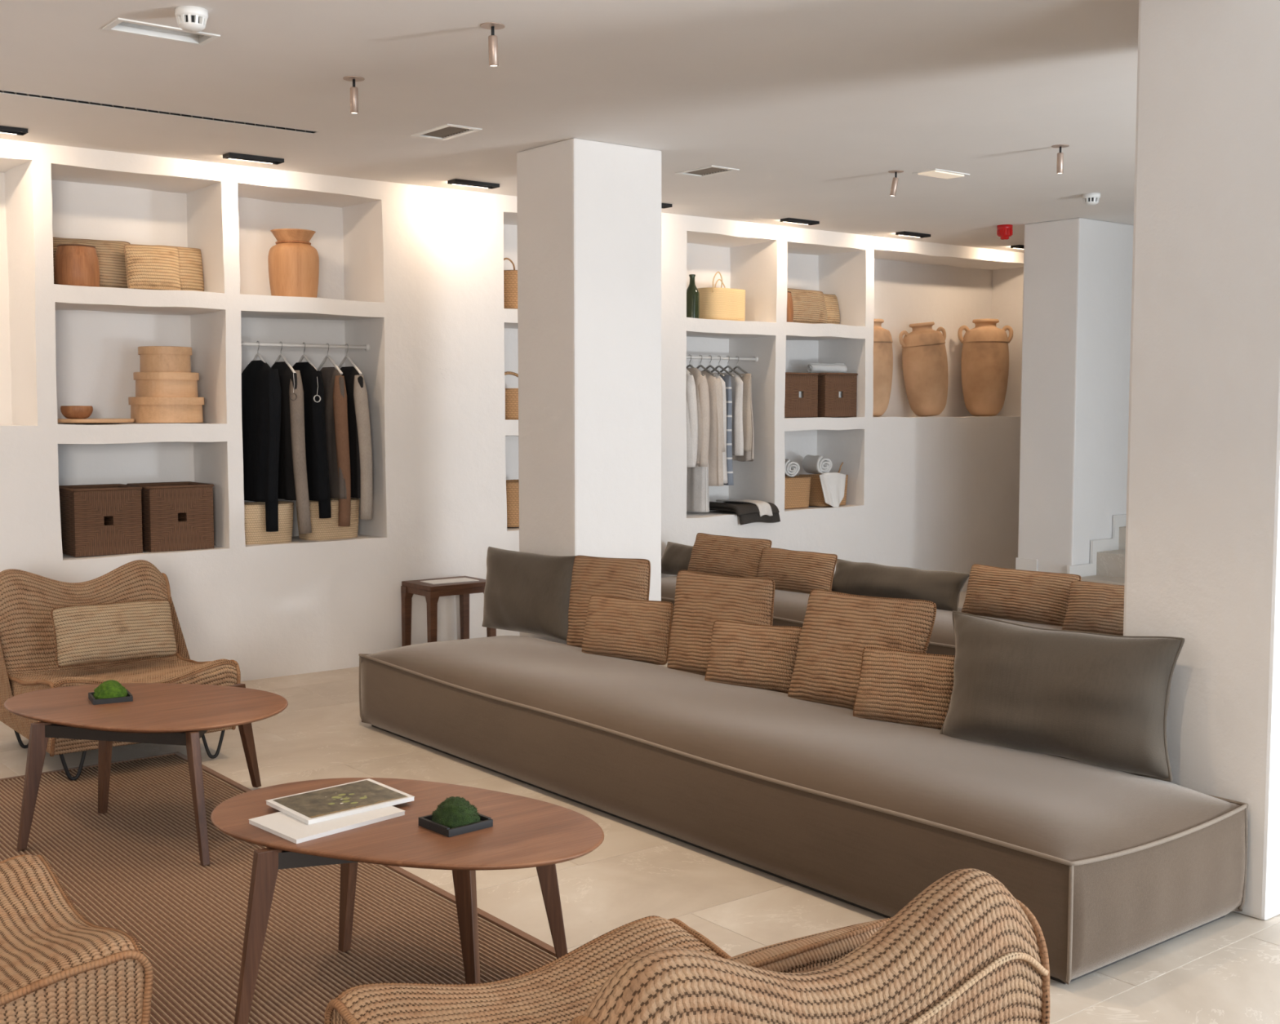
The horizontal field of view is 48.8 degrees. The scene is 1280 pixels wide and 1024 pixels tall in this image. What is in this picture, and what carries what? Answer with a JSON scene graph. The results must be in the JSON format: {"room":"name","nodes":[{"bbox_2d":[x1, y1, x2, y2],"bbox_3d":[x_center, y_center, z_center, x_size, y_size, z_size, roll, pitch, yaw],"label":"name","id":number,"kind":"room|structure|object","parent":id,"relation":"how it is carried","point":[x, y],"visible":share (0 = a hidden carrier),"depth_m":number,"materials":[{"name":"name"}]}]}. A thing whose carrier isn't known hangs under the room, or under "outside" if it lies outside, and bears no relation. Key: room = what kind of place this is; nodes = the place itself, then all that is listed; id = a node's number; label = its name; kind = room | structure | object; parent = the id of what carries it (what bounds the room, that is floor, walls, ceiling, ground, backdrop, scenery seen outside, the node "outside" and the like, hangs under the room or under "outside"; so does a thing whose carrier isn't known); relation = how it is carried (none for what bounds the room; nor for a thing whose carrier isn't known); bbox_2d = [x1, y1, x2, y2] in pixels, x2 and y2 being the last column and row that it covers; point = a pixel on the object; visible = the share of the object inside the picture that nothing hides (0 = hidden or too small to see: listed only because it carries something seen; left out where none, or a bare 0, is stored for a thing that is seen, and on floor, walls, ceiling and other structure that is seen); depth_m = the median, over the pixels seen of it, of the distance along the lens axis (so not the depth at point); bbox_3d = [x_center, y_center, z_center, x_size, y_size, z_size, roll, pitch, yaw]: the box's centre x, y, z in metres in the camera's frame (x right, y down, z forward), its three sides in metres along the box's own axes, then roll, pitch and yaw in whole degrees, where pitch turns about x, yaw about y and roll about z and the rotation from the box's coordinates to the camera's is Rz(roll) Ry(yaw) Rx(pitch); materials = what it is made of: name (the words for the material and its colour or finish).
{"room":"hotel lobby lounge","nodes":[
{"label":"hotel lobby lounge","id":0,"kind":"room"},
{"bbox_2d":[0,138,1023,681],"bbox_3d":[-1.226,-0.546,8.783,15.805,2.815,0.513,-3,5,-38],"label":"wall","id":1,"kind":"structure","parent":0,"point":[414,274],"depth_m":8.38,"materials":[{"name":"white paint"}]},
{"bbox_2d":[54,244,99,287],"bbox_3d":[-2.913,-1.268,7.302,0.219,0.215,0.219,-3,5,-38],"label":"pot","id":2,"kind":"object","parent":1,"relation":"on","point":[75,264],"visible":0.85,"depth_m":7.21,"materials":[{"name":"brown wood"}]},
{"bbox_2d":[53,237,130,288],"bbox_3d":[-2.915,-1.310,7.468,0.475,0.279,0.161,-4,5,-41],"label":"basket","id":3,"kind":"object","parent":1,"relation":"on","point":[110,254],"visible":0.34,"depth_m":7.48,"materials":[{"name":"wicker"}]},
{"bbox_2d":[58,484,142,557],"bbox_3d":[-2.881,0.039,7.504,0.357,0.353,0.357,-3,5,-38],"label":"seagrass basket","id":4,"kind":"object","parent":1,"relation":"on","point":[105,519],"visible":0.88,"depth_m":7.37,"materials":[{"name":"brown wicker"}]},
{"bbox_2d":[124,244,181,290],"bbox_3d":[-2.609,-1.305,7.564,0.294,0.258,0.138,-3,5,-35],"label":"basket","id":5,"kind":"object","parent":1,"relation":"on","point":[148,267],"visible":0.93,"depth_m":7.51,"materials":[{"name":"wicker"}]},
{"bbox_2d":[128,396,204,422],"bbox_3d":[-2.583,-0.558,7.705,0.392,0.138,0.392,1,4,15],"label":"box","id":6,"kind":"object","parent":1,"relation":"on","point":[143,409],"visible":0.95,"depth_m":7.54,"materials":[{"name":"beige wood"}]},
{"bbox_2d":[133,372,199,397],"bbox_3d":[-2.585,-0.694,7.706,0.340,0.134,0.340,3,5,39],"label":"box","id":7,"kind":"object","parent":6,"relation":"on","point":[178,384],"visible":0.88,"depth_m":7.57,"materials":[{"name":"beige wood"}]},
{"bbox_2d":[137,346,191,372],"bbox_3d":[-2.588,-0.830,7.696,0.280,0.138,0.280,-3,5,-34],"label":"box","id":8,"kind":"object","parent":7,"relation":"on","point":[152,358],"visible":0.85,"depth_m":7.58,"materials":[{"name":"beige wood"}]},
{"bbox_2d":[126,481,213,552],"bbox_3d":[-2.575,0.021,7.745,0.357,0.353,0.357,-3,5,-38],"label":"seagrass basket","id":9,"kind":"object","parent":1,"relation":"on","point":[176,516],"visible":0.88,"depth_m":7.60,"materials":[{"name":"brown wicker"}]},
{"bbox_2d":[154,244,204,291],"bbox_3d":[-2.538,-1.327,7.761,0.276,0.270,0.135,-3,5,-34],"label":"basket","id":10,"kind":"object","parent":1,"relation":"on","point":[191,273],"visible":0.4,"depth_m":7.75,"materials":[{"name":"wicker"}]},
{"bbox_2d":[244,501,293,545],"bbox_3d":[-2.147,0.063,8.016,0.341,0.231,0.250,-3,5,-38],"label":"basket","id":11,"kind":"object","parent":1,"relation":"on","point":[255,533],"visible":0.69,"depth_m":7.91,"materials":[{"name":"beige wicker"}]},
{"bbox_2d":[267,228,319,297],"bbox_3d":[-1.990,-1.414,8.113,0.285,0.398,0.285,-3,5,-38],"label":"wooden vase","id":12,"kind":"object","parent":1,"relation":"on","point":[293,263],"visible":0.84,"depth_m":8.01,"materials":[{"name":"brown wood"}]},
{"bbox_2d":[241,342,369,351],"bbox_3d":[-1.955,-0.957,8.110,0.874,0.040,0.039,-3,5,-38],"label":"rail","id":13,"kind":"object","parent":1,"relation":"attached to","point":[366,347],"visible":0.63,"depth_m":8.13,"materials":[{"name":"white metal"}]},
{"bbox_2d":[252,341,266,363],"bbox_3d":[-2.154,-0.871,7.958,0.015,0.187,0.358,-3,5,-38],"label":"clothes hanger","id":14,"kind":"object","parent":13,"relation":"hanging from","point":[257,355],"visible":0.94,"depth_m":7.94,"materials":[{"name":"silver metal"}]},
{"bbox_2d":[241,360,281,532],"bbox_3d":[-2.166,-0.378,7.991,0.141,0.956,0.432,-3,5,-38],"label":"coat","id":15,"kind":"object","parent":14,"relation":"hanging from","point":[261,393],"visible":0.87,"depth_m":7.86,"materials":[{"name":"black fabric"}]},
{"bbox_2d":[271,361,311,533],"bbox_3d":[-2.026,-0.372,8.096,0.107,0.972,0.438,-3,5,-38],"label":"garment","id":16,"kind":"object","parent":13,"relation":"hanging from","point":[292,469],"visible":0.64,"depth_m":7.95,"materials":[{"name":"grey fabric"}]},
{"bbox_2d":[297,342,317,370],"bbox_3d":[-1.935,-0.884,8.131,0.015,0.187,0.358,-3,5,-38],"label":"clothes hanger","id":17,"kind":"object","parent":13,"relation":"hanging from","point":[304,355],"visible":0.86,"depth_m":8.11,"materials":[{"name":"silver metal"}]},
{"bbox_2d":[292,362,331,518],"bbox_3d":[-1.929,-0.419,8.168,0.135,0.891,0.433,-3,5,-38],"label":"coat","id":18,"kind":"object","parent":17,"relation":"hanging from","point":[316,450],"visible":0.49,"depth_m":8.02,"materials":[{"name":"black fabric"}]},
{"bbox_2d":[316,343,342,374],"bbox_3d":[-1.819,-0.890,8.223,0.015,0.187,0.358,-3,5,-38],"label":"clothes hanger","id":19,"kind":"object","parent":13,"relation":"hanging from","point":[327,356],"visible":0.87,"depth_m":8.20,"materials":[{"name":"silver metal"}]},
{"bbox_2d":[320,367,351,526],"bbox_3d":[-1.815,-0.385,8.262,0.094,0.922,0.381,-3,5,-38],"label":"garment","id":20,"kind":"object","parent":19,"relation":"hanging from","point":[335,388],"visible":0.6,"depth_m":8.14,"materials":[{"name":"brown fabric"}]},
{"bbox_2d":[340,366,372,519],"bbox_3d":[-1.715,-0.411,8.340,0.100,0.891,0.428,-3,5,-38],"label":"garment","id":21,"kind":"object","parent":13,"relation":"hanging from","point":[358,419],"visible":0.62,"depth_m":8.20,"materials":[{"name":"grey fabric"}]},
{"bbox_2d":[296,497,359,540],"bbox_3d":[-1.828,0.041,8.281,0.351,0.236,0.250,-3,5,-38],"label":"basket","id":22,"kind":"object","parent":1,"relation":"on","point":[322,529],"visible":0.7,"depth_m":8.17,"materials":[{"name":"beige wicker"}]},
{"bbox_2d":[503,257,517,309],"bbox_3d":[-0.809,-1.456,9.045,0.270,0.340,0.290,-3,5,-38],"label":"basket","id":23,"kind":"object","parent":1,"relation":"on","point":[510,277],"visible":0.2,"depth_m":8.89,"materials":[{"name":"beige wicker"}]},
{"bbox_2d":[504,371,518,419],"bbox_3d":[-0.809,-0.750,9.095,0.282,0.310,0.292,-3,5,-38],"label":"basket","id":24,"kind":"object","parent":1,"relation":"on","point":[511,394],"visible":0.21,"depth_m":8.95,"materials":[{"name":"beige wicker"}]},
{"bbox_2d":[506,480,519,527],"bbox_3d":[-0.808,-0.058,9.149,0.290,0.292,0.291,-3,5,-38],"label":"basket","id":25,"kind":"object","parent":1,"relation":"on","point":[512,486],"visible":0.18,"depth_m":8.99,"materials":[{"name":"beige wicker"}]},
{"bbox_2d":[686,274,699,318],"bbox_3d":[0.367,-1.506,9.926,0.102,0.326,0.102,-3,5,-38],"label":"bottle","id":26,"kind":"object","parent":1,"relation":"on","point":[692,292],"visible":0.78,"depth_m":9.89,"materials":[{"name":"green glass"}]},
{"bbox_2d":[686,457,709,512],"bbox_3d":[0.370,-0.504,10.064,0.139,0.995,0.343,-3,5,-38],"label":"bag","id":27,"kind":"object","parent":1,"relation":"on","point":[697,477],"visible":0.36,"depth_m":9.97,"materials":[{"name":"white fabric"}]},
{"bbox_2d":[697,271,745,320],"bbox_3d":[0.569,-1.544,10.184,0.388,0.348,0.276,-3,5,-38],"label":"straw basket","id":28,"kind":"object","parent":1,"relation":"on","point":[715,303],"visible":0.73,"depth_m":10.04,"materials":[{"name":"beige wicker"}]},
{"bbox_2d":[686,355,758,362],"bbox_3d":[0.523,-1.100,10.066,0.846,0.040,0.039,-3,5,-38],"label":"rail","id":29,"kind":"object","parent":1,"relation":"attached to","point":[755,359],"visible":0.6,"depth_m":10.12,"materials":[{"name":"white metal"}]},
{"bbox_2d":[686,355,704,376],"bbox_3d":[0.350,-1.030,9.934,0.015,0.157,0.307,-3,5,-38],"label":"clothes hanger","id":30,"kind":"object","parent":29,"relation":"hanging from","point":[689,365],"visible":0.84,"depth_m":9.92,"materials":[{"name":"silver metal"}]},
{"bbox_2d":[686,368,710,466],"bbox_3d":[0.351,-0.669,9.961,0.112,0.691,0.353,-3,5,-38],"label":"blouse","id":31,"kind":"object","parent":30,"relation":"hanging from","point":[700,381],"visible":0.48,"depth_m":9.83,"materials":[{"name":"beige fabric"}]},
{"bbox_2d":[696,355,715,377],"bbox_3d":[0.428,-1.034,9.996,0.015,0.157,0.307,-3,5,-38],"label":"clothes hanger","id":32,"kind":"object","parent":29,"relation":"hanging from","point":[700,366],"visible":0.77,"depth_m":9.95,"materials":[{"name":"silver metal"}]},
{"bbox_2d":[700,371,724,486],"bbox_3d":[0.462,-0.597,10.060,0.147,0.810,0.362,-3,5,-38],"label":"dress","id":33,"kind":"object","parent":32,"relation":"hanging from","point":[716,445],"visible":0.45,"depth_m":9.92,"materials":[{"name":"beige fabric"}]},
{"bbox_2d":[710,355,733,377],"bbox_3d":[0.566,-1.042,10.104,0.015,0.157,0.307,-3,5,-38],"label":"clothes hanger","id":34,"kind":"object","parent":29,"relation":"hanging from","point":[718,366],"visible":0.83,"depth_m":10.07,"materials":[{"name":"silver metal"}]},
{"bbox_2d":[720,374,733,485],"bbox_3d":[0.579,-0.589,10.118,0.076,0.785,0.244,-3,5,-38],"label":"shawl","id":35,"kind":"object","parent":34,"relation":"hanging from","point":[726,379],"visible":0.38,"depth_m":10.04,"materials":[{"name":"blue fabric"}]},
{"bbox_2d":[719,372,743,455],"bbox_3d":[0.631,-0.708,10.181,0.090,0.595,0.312,-3,5,-38],"label":"shirt","id":36,"kind":"object","parent":29,"relation":"hanging from","point":[737,436],"visible":0.44,"depth_m":10.07,"materials":[{"name":"white fabric"}]},
{"bbox_2d":[732,382,754,462],"bbox_3d":[0.721,-0.685,10.335,0.084,0.625,0.322,-3,5,-38],"label":"skirt","id":37,"kind":"object","parent":29,"relation":"hanging from","point":[748,455],"visible":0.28,"depth_m":10.23,"materials":[{"name":"beige fabric"}]},
{"bbox_2d":[738,373,751,451],"bbox_3d":[0.698,-0.722,10.232,0.092,0.555,0.312,-3,5,-38],"label":"trousers","id":38,"kind":"object","parent":29,"relation":"hanging from","point":[746,379],"visible":0.4,"depth_m":10.12,"materials":[{"name":"beige fabric"}]},
{"bbox_2d":[709,499,780,524],"bbox_3d":[0.720,-0.006,10.252,0.424,0.161,0.487,-3,5,-38],"label":"folded blanket","id":39,"kind":"object","parent":1,"relation":"on","point":[748,511],"visible":1,"depth_m":10.11,"materials":[{"name":"fabric"}]},
{"bbox_2d":[784,475,810,509],"bbox_3d":[1.101,-0.150,10.630,0.351,0.236,0.292,-3,5,-38],"label":"basket","id":40,"kind":"object","parent":1,"relation":"on","point":[797,489],"visible":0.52,"depth_m":10.51,"materials":[{"name":"beige wicker"}]},
{"bbox_2d":[784,372,818,417],"bbox_3d":[1.089,-0.878,10.594,0.357,0.328,0.357,-3,5,-38],"label":"seagrass basket","id":41,"kind":"object","parent":1,"relation":"on","point":[801,400],"visible":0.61,"depth_m":10.46,"materials":[{"name":"brown wicker"}]},
{"bbox_2d":[786,288,827,324],"bbox_3d":[1.219,-1.544,10.650,0.543,0.278,0.158,-4,6,-43],"label":"basket","id":42,"kind":"object","parent":1,"relation":"on","point":[809,306],"visible":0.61,"depth_m":10.62,"materials":[{"name":"wicker"}]},
{"bbox_2d":[799,462,848,506],"bbox_3d":[1.432,-0.220,10.913,0.375,0.335,0.313,-3,5,-38],"label":"basket","id":43,"kind":"object","parent":1,"relation":"on","point":[816,499],"visible":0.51,"depth_m":10.76,"materials":[{"name":"brown wicker"}]},
{"bbox_2d":[802,454,832,474],"bbox_3d":[1.362,-0.363,10.825,0.150,0.146,0.278,-1,4,-18],"label":"rolled towel","id":44,"kind":"object","parent":43,"relation":"in","point":[814,464],"visible":1,"depth_m":10.73,"materials":[{"name":"white fabric"}]},
{"bbox_2d":[818,472,845,507],"bbox_3d":[1.482,-0.168,10.719,0.293,0.266,0.062,-3,5,-38],"label":"towel","id":45,"kind":"object","parent":43,"relation":"hanging from","point":[833,484],"visible":1,"depth_m":10.69,"materials":[{"name":"white fabric"}]},
{"bbox_2d":[817,373,857,417],"bbox_3d":[1.420,-0.900,10.856,0.357,0.333,0.357,-3,5,-38],"label":"seagrass basket","id":46,"kind":"object","parent":1,"relation":"on","point":[837,392],"visible":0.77,"depth_m":10.70,"materials":[{"name":"brown wicker"}]},
{"bbox_2d":[872,319,893,417],"bbox_3d":[1.835,-1.141,11.194,0.337,0.768,0.337,-3,5,-38],"label":"amphora","id":47,"kind":"object","parent":1,"relation":"on","point":[882,340],"visible":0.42,"depth_m":11.06,"materials":[{"name":"ceramic"}]},
{"bbox_2d":[898,321,948,417],"bbox_3d":[2.337,-1.172,11.585,0.374,0.775,0.374,2,5,26],"label":"amphora","id":48,"kind":"object","parent":1,"relation":"on","point":[924,354],"visible":1,"depth_m":11.46,"materials":[{"name":"ceramic"}]},
{"bbox_2d":[957,319,1013,416],"bbox_3d":[2.947,-1.231,12.057,0.396,0.824,0.396,4,6,44],"label":"amphora","id":49,"kind":"object","parent":1,"relation":"on","point":[984,365],"visible":0.98,"depth_m":11.91,"materials":[{"name":"ceramic"}]},
{"bbox_2d":[0,0,1138,253],"bbox_3d":[2.065,-1.649,4.534,15.800,0.001,10.116,-3,5,-38],"label":"ceiling","id":50,"kind":"structure","parent":0,"point":[814,103],"depth_m":5.93,"materials":[{"name":"paint"}]},
{"bbox_2d":[0,89,318,133],"bbox_3d":[-2.967,-1.752,5.593,3.630,0.054,0.067,-3,5,-38],"label":"ceiling vent","id":51,"kind":"object","parent":50,"relation":"in","point":[4,91],"visible":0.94,"depth_m":6.25,"materials":[{"name":"black metal"}]},
{"bbox_2d":[102,17,220,45],"bbox_3d":[-1.668,-1.701,4.921,0.356,0.058,0.166,-3,5,-38],"label":"emergency light","id":52,"kind":"object","parent":50,"relation":"attached to","point":[119,24],"visible":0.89,"depth_m":4.95,"materials":[{"name":"white plastic"}]},
{"bbox_2d":[174,5,208,32],"bbox_3d":[-1.480,-1.625,4.660,0.106,0.066,0.106,-3,5,-38],"label":"smoke detector","id":53,"kind":"object","parent":50,"relation":"attached to","point":[189,18],"visible":1,"depth_m":4.63,"materials":[{"name":"white plastic"}]},
{"bbox_2d":[410,124,481,140],"bbox_3d":[-0.921,-1.830,6.700,0.187,0.058,0.342,-3,5,-38],"label":"ceiling vent","id":54,"kind":"object","parent":50,"relation":"in","point":[442,132],"visible":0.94,"depth_m":6.71,"materials":[{"name":"white plastic"}]},
{"bbox_2d":[480,22,505,66],"bbox_3d":[-0.506,-1.603,4.850,0.084,0.136,0.084,-3,5,-38],"label":"ceiling spotlight","id":55,"kind":"object","parent":50,"relation":"attached to","point":[492,39],"visible":1,"depth_m":4.84,"materials":[{"name":"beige metal"}]},
{"bbox_2d":[675,165,739,177],"bbox_3d":[0.370,-1.910,7.801,0.202,0.058,0.312,-3,5,-38],"label":"ceiling vent","id":56,"kind":"object","parent":50,"relation":"in","point":[708,171],"visible":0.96,"depth_m":7.81,"materials":[{"name":"white plastic"}]},
{"bbox_2d":[516,137,661,666],"bbox_3d":[-0.261,-0.439,7.309,0.555,2.815,0.505,-3,5,-38],"label":"pillar","id":57,"kind":"structure","parent":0,"point":[589,211],"depth_m":7.09,"materials":[{"name":"paint"}]},
{"bbox_2d":[0,591,1279,1023],"bbox_3d":[1.803,1.224,4.664,16.709,0.120,11.082,-3,5,-38],"label":"floor","id":58,"kind":"structure","parent":0,"point":[1225,971],"depth_m":4.41,"materials":[{"name":"beige tile"}]},
{"bbox_2d":[0,751,556,1023],"bbox_3d":[-1.650,1.294,2.819,3.585,0.008,5.710,-3,5,-38],"label":"rug","id":59,"kind":"object","parent":58,"relation":"on","point":[135,868],"visible":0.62,"depth_m":4.24,"materials":[{"name":"carpet"}]},
{"bbox_2d":[0,854,153,1023],"bbox_3d":[-1.614,0.896,2.809,1.035,0.785,0.810,-3,5,-38],"label":"lounge chair","id":60,"kind":"object","parent":59,"relation":"on","point":[58,966],"visible":1,"depth_m":2.81,"materials":[{"name":"wicker"}]},
{"bbox_2d":[0,560,240,781],"bbox_3d":[-2.325,0.656,6.178,0.810,0.785,1.035,-3,5,-38],"label":"lounge chair","id":61,"kind":"object","parent":59,"relation":"on","point":[28,662],"visible":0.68,"depth_m":6.24,"materials":[{"name":"wicker"}]},
{"bbox_2d":[50,600,177,667],"bbox_3d":[-2.337,0.538,6.292,0.529,0.261,0.171,-3,5,-36],"label":"lumbar cushion","id":62,"kind":"object","parent":61,"relation":"on","point":[135,630],"visible":1,"depth_m":6.23,"materials":[{"name":"fabric"}]},
{"bbox_2d":[4,683,288,866],"bbox_3d":[-1.741,0.909,5.026,0.928,0.442,1.030,-2,5,-26],"label":"coffee table","id":63,"kind":"object","parent":59,"relation":"on","point":[158,713],"visible":0.91,"depth_m":4.86,"materials":[{"name":"brown wood"}]},
{"bbox_2d":[88,680,133,705],"bbox_3d":[-1.918,0.644,5.110,0.134,0.074,0.134,-2,5,-28],"label":"dish","id":64,"kind":"object","parent":63,"relation":"on","point":[109,691],"visible":1,"depth_m":5.07,"materials":[{"name":"green plant"}]},
{"bbox_2d":[210,777,604,1023],"bbox_3d":[-0.601,1.008,3.665,1.078,0.442,0.707,1,4,11],"label":"coffee table","id":65,"kind":"object","parent":59,"relation":"on","point":[526,833],"visible":0.83,"depth_m":3.50,"materials":[{"name":"brown wood"}]},
{"bbox_2d":[248,806,404,844],"bbox_3d":[-0.800,0.783,3.623,0.235,0.011,0.354,4,6,42],"label":"magazine","id":66,"kind":"object","parent":65,"relation":"on","point":[284,826],"visible":0.57,"depth_m":3.54,"materials":[{"name":"white paper"}]},
{"bbox_2d":[265,778,414,825],"bbox_3d":[-0.793,0.764,3.736,0.332,0.012,0.242,-4,6,-43],"label":"magazine","id":67,"kind":"object","parent":66,"relation":"on","point":[330,803],"visible":1,"depth_m":3.71,"materials":[{"name":"white paper"}]},
{"bbox_2d":[418,796,493,837],"bbox_3d":[-0.465,0.755,3.560,0.134,0.076,0.134,-4,6,-42],"label":"dish","id":68,"kind":"object","parent":65,"relation":"on","point":[455,816],"visible":1,"depth_m":3.52,"materials":[{"name":"green plant"}]},
{"bbox_2d":[324,868,1049,1023],"bbox_3d":[0.028,0.927,2.389,0.810,0.785,1.035,-3,5,-34],"label":"lounge chair","id":69,"kind":"object","parent":59,"relation":"on","point":[964,950],"visible":1,"depth_m":2.08,"materials":[{"name":"wicker"}]},
{"bbox_2d":[726,917,892,973],"bbox_3d":[0.224,0.828,2.363,0.498,0.252,0.178,-3,5,-37],"label":"lumbar cushion","id":70,"kind":"object","parent":69,"relation":"on","point":[812,953],"visible":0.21,"depth_m":2.31,"materials":[{"name":"fabric"}]},
{"bbox_2d":[400,576,496,647],"bbox_3d":[-1.134,0.651,8.374,0.446,0.485,0.346,-3,5,-38],"label":"stool","id":71,"kind":"object","parent":58,"relation":"on","point":[432,593],"visible":0.52,"depth_m":8.29,"materials":[{"name":"brown wood"}]},
{"bbox_2d":[358,635,1248,985],"bbox_3d":[0.229,0.901,5.420,0.894,0.415,3.943,-3,5,-38],"label":"daybed","id":72,"kind":"object","parent":58,"relation":"on","point":[1112,867],"visible":0.94,"depth_m":4.43,"materials":[{"name":"beige fabric"}]},
{"bbox_2d":[481,546,575,641],"bbox_3d":[-0.567,0.401,7.027,0.748,0.400,0.249,4,6,42],"label":"cushion","id":73,"kind":"object","parent":72,"relation":"on","point":[527,593],"visible":0.86,"depth_m":6.92,"materials":[{"name":"grey fabric"}]},
{"bbox_2d":[566,555,650,648],"bbox_3d":[-0.152,0.434,6.533,0.507,0.442,0.223,3,5,39],"label":"cushion","id":74,"kind":"object","parent":72,"relation":"on","point":[620,578],"visible":0.55,"depth_m":6.51,"materials":[{"name":"fabric"}]},
{"bbox_2d":[582,595,673,665],"bbox_3d":[-0.055,0.521,6.242,0.457,0.271,0.168,3,5,33],"label":"cushion","id":75,"kind":"object","parent":72,"relation":"on","point":[635,630],"visible":1,"depth_m":6.17,"materials":[{"name":"fabric"}]},
{"bbox_2d":[666,570,774,675],"bbox_3d":[0.335,0.482,5.926,0.544,0.432,0.232,3,5,39],"label":"cushion","id":76,"kind":"object","parent":72,"relation":"on","point":[701,599],"visible":0.62,"depth_m":5.89,"materials":[{"name":"fabric"}]},
{"bbox_2d":[704,620,801,693],"bbox_3d":[0.450,0.576,5.607,0.408,0.260,0.161,2,5,30],"label":"cushion","id":77,"kind":"object","parent":72,"relation":"on","point":[763,657],"visible":0.89,"depth_m":5.55,"materials":[{"name":"fabric"}]},
{"bbox_2d":[787,589,936,710],"bbox_3d":[0.811,0.522,5.217,0.563,0.423,0.232,4,5,40],"label":"cushion","id":78,"kind":"object","parent":72,"relation":"on","point":[837,628],"visible":0.78,"depth_m":5.18,"materials":[{"name":"fabric"}]},
{"bbox_2d":[853,646,955,729],"bbox_3d":[0.941,0.620,4.958,0.379,0.262,0.163,3,5,32],"label":"cushion","id":79,"kind":"object","parent":72,"relation":"on","point":[895,686],"visible":0.8,"depth_m":4.91,"materials":[{"name":"fabric"}]},
{"bbox_2d":[939,610,1184,782],"bbox_3d":[1.315,0.571,4.494,0.269,0.424,0.833,-4,6,-42],"label":"cushion","id":80,"kind":"object","parent":72,"relation":"on","point":[1101,700],"visible":1,"depth_m":4.37,"materials":[{"name":"grey fabric"}]},
{"bbox_2d":[661,576,1062,656],"bbox_3d":[1.522,0.735,7.706,0.893,0.415,4.713,-3,5,-38],"label":"daybed","id":81,"kind":"object","parent":58,"relation":"on","point":[789,607],"visible":0.14,"depth_m":7.86,"materials":[{"name":"beige fabric"}]},
{"bbox_2d":[661,542,693,575],"bbox_3d":[0.310,0.323,9.377,0.186,0.216,0.496,-4,5,-40],"label":"cushion","id":82,"kind":"object","parent":81,"relation":"on","point":[676,557],"visible":0.35,"depth_m":9.38,"materials":[{"name":"grey fabric"}]},
{"bbox_2d":[687,533,772,577],"bbox_3d":[0.564,0.306,8.995,0.199,0.298,0.710,-4,6,-41],"label":"cushion","id":83,"kind":"object","parent":81,"relation":"on","point":[711,554],"visible":0.73,"depth_m":8.92,"materials":[{"name":"fabric"}]},
{"bbox_2d":[756,547,837,594],"bbox_3d":[0.932,0.365,8.485,0.179,0.263,0.600,-4,6,-42],"label":"cushion","id":84,"kind":"object","parent":81,"relation":"on","point":[796,571],"visible":0.79,"depth_m":8.39,"materials":[{"name":"fabric"}]},
{"bbox_2d":[831,559,969,611],"bbox_3d":[1.444,0.420,8.053,0.225,0.228,1.008,-3,5,-36],"label":"cushion","id":85,"kind":"object","parent":81,"relation":"on","point":[944,588],"visible":0.73,"depth_m":7.91,"materials":[{"name":"grey fabric"}]},
{"bbox_2d":[961,564,1081,626],"bbox_3d":[1.966,0.440,7.339,0.209,0.280,0.673,-3,5,-36],"label":"cushion","id":86,"kind":"object","parent":81,"relation":"on","point":[1039,597],"visible":0.79,"depth_m":7.25,"materials":[{"name":"fabric"}]},
{"bbox_2d":[1062,581,1124,635],"bbox_3d":[2.337,0.490,6.792,0.616,0.264,0.199,4,6,41],"label":"cushion","id":87,"kind":"object","parent":81,"relation":"on","point":[1092,607],"visible":0.32,"depth_m":6.83,"materials":[{"name":"fabric"}]},
{"bbox_2d":[1066,514,1126,586],"bbox_3d":[4.464,-0.086,9.970,3.012,1.725,1.562,-3,5,-38],"label":"staircase","id":88,"kind":"structure","parent":58,"relation":"on","point":[1107,557],"depth_m":9.96,"materials":[{"name":"stone"}]},
{"bbox_2d":[1017,217,1133,573],"bbox_3d":[4.423,-0.722,11.188,3.948,2.815,0.460,-3,5,-38],"label":"column","id":89,"kind":"structure","parent":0,"point":[1077,286],"depth_m":9.95,"materials":[{"name":"paint"}]},
{"bbox_2d":[1123,0,1279,919],"bbox_3d":[2.042,-0.236,4.516,0.925,2.815,0.495,-3,5,-38],"label":"wall","id":90,"kind":"structure","parent":0,"point":[1202,552],"depth_m":4.19,"materials":[{"name":"paint"}]},
{"bbox_3d":[0.264,-1.025,9.866,0.015,0.157,0.307,-3,5,-38],"label":"clothes hanger","id":91,"kind":"object","parent":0,"visible":0},
{"bbox_2d":[685,368,697,467],"bbox_3d":[0.265,-0.665,9.893,0.109,0.690,0.353,-3,5,-38],"label":"shirt","id":92,"kind":"object","parent":91,"relation":"hanging from","point":[691,393],"visible":0.31,"depth_m":9.77,"materials":[{"name":"white fabric"}]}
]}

